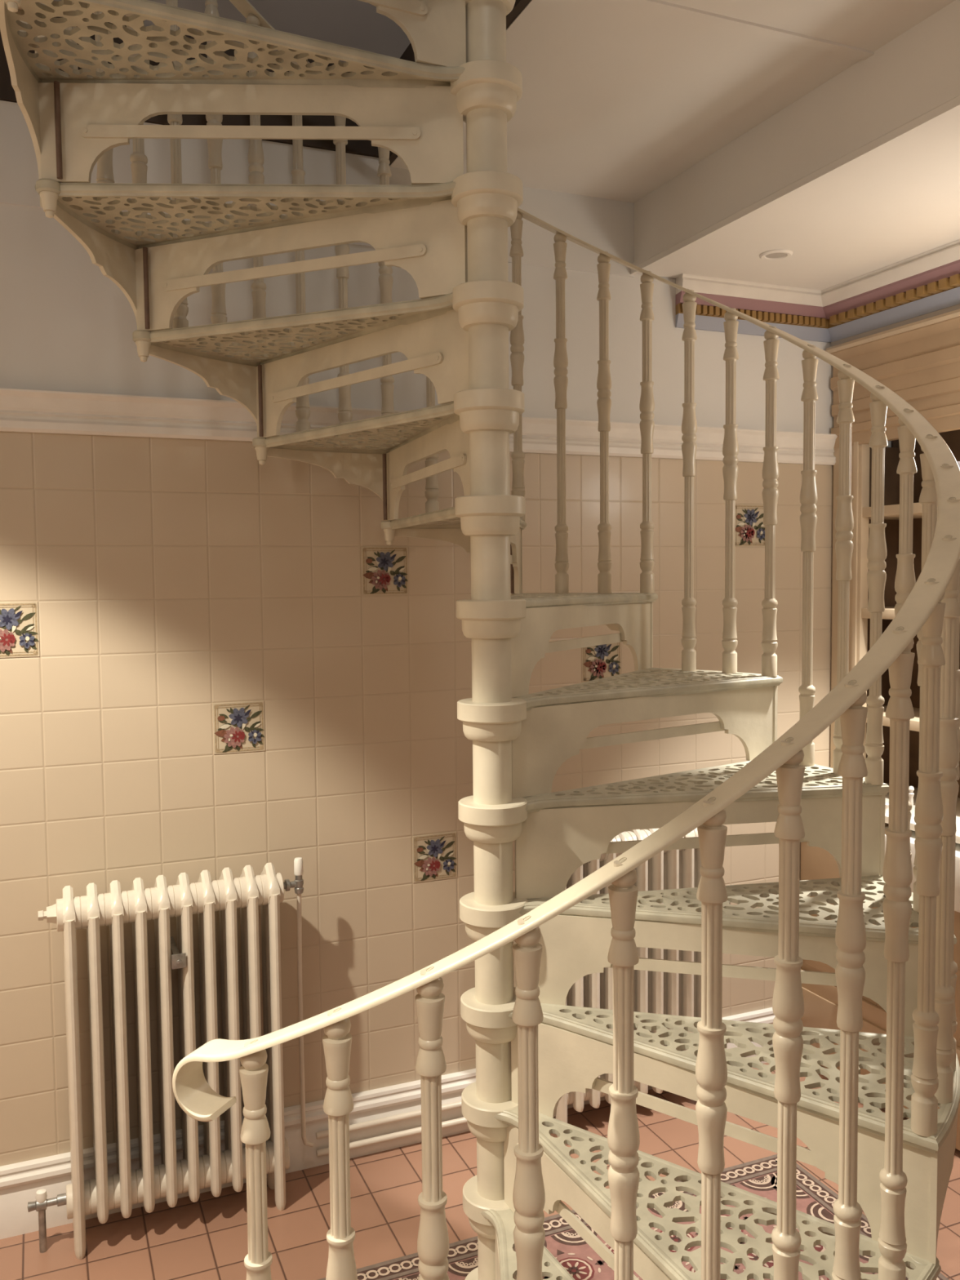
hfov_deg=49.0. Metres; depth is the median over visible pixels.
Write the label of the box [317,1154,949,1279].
rug
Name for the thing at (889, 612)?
shelf
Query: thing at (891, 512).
shelf
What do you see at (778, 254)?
recessed light
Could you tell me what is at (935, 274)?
trim
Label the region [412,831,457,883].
floral tile
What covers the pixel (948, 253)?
trim
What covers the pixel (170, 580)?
wall
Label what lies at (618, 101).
ceiling
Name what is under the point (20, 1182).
baseboard
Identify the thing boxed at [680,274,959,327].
trim
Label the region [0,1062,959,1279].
floor
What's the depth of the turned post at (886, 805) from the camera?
3.37 m
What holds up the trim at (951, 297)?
attached to the wall
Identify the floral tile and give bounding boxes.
[0,601,39,657]
[212,700,265,754]
[361,546,408,595]
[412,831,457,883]
[582,641,621,682]
[734,504,765,546]
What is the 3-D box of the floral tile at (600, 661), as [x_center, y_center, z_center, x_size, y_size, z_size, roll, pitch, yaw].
[0.394,0.063,3.409,0.143,0.143,0.012,-2,4,-23]
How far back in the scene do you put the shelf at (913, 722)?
3.53 m
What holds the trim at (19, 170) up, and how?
attached to the wall
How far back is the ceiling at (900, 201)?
2.78 m
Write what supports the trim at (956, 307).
attached to the wall
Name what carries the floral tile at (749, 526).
attached to the wall
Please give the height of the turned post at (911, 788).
0.106 m
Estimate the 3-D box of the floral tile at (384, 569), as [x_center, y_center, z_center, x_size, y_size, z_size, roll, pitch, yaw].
[-0.280,-0.204,3.108,0.143,0.143,0.012,-2,4,-23]
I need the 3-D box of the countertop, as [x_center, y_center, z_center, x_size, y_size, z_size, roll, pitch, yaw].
[1.758,0.599,2.770,0.425,0.022,2.275,-2,4,-23]
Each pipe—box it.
[315,1100,461,1139]
[315,1116,466,1156]
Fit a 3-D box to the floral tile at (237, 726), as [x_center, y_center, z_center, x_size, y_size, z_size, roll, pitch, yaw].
[-0.679,0.246,2.965,0.143,0.143,0.012,-2,4,-23]
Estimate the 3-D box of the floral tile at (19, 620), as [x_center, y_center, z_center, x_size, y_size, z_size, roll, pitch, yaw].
[-1.219,-0.026,2.721,0.143,0.143,0.012,-2,4,-23]
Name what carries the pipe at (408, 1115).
attached to the wall
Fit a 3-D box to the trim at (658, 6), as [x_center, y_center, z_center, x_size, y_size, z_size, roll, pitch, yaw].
[0.518,-1.330,2.260,0.820,0.006,0.031,-2,4,-23]
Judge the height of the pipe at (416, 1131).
0.019 m
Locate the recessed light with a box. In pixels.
[759,248,792,261]
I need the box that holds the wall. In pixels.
[0,0,892,1166]
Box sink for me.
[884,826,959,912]
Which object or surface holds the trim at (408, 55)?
attached to the wall
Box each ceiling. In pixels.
[390,0,955,203]
[634,0,959,290]
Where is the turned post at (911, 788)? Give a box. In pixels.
[908,786,914,820]
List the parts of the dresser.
door, panel, moulding, panel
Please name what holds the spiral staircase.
on the rug
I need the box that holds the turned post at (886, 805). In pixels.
[884,802,888,813]
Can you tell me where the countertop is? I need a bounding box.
[884,783,959,844]
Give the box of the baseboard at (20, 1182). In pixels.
[0,1007,775,1239]
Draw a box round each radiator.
[27,857,313,1259]
[555,827,701,1137]
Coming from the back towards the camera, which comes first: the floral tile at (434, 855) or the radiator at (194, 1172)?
the floral tile at (434, 855)
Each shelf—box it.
[861,606,895,619]
[862,502,937,519]
[866,705,919,731]
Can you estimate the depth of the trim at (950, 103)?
2.59 m
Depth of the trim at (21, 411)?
2.90 m
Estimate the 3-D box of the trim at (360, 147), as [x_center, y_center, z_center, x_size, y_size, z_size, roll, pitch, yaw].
[-1.331,-1.476,2.591,2.320,0.238,0.017,-2,4,-23]
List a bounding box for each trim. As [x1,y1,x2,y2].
[0,16,378,157]
[0,100,390,246]
[0,387,837,465]
[388,0,531,165]
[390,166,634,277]
[608,0,874,60]
[630,88,959,275]
[675,239,959,306]
[675,259,959,319]
[675,286,959,342]
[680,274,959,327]
[831,303,959,346]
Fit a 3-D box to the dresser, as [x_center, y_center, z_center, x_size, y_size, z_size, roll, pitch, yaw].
[1.766,0.289,2.756,0.450,2.518,2.275,-2,4,-23]
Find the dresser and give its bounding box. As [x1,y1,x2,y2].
[800,308,959,1151]
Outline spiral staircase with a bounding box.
[0,0,959,1279]
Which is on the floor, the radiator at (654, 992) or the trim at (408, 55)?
the radiator at (654, 992)

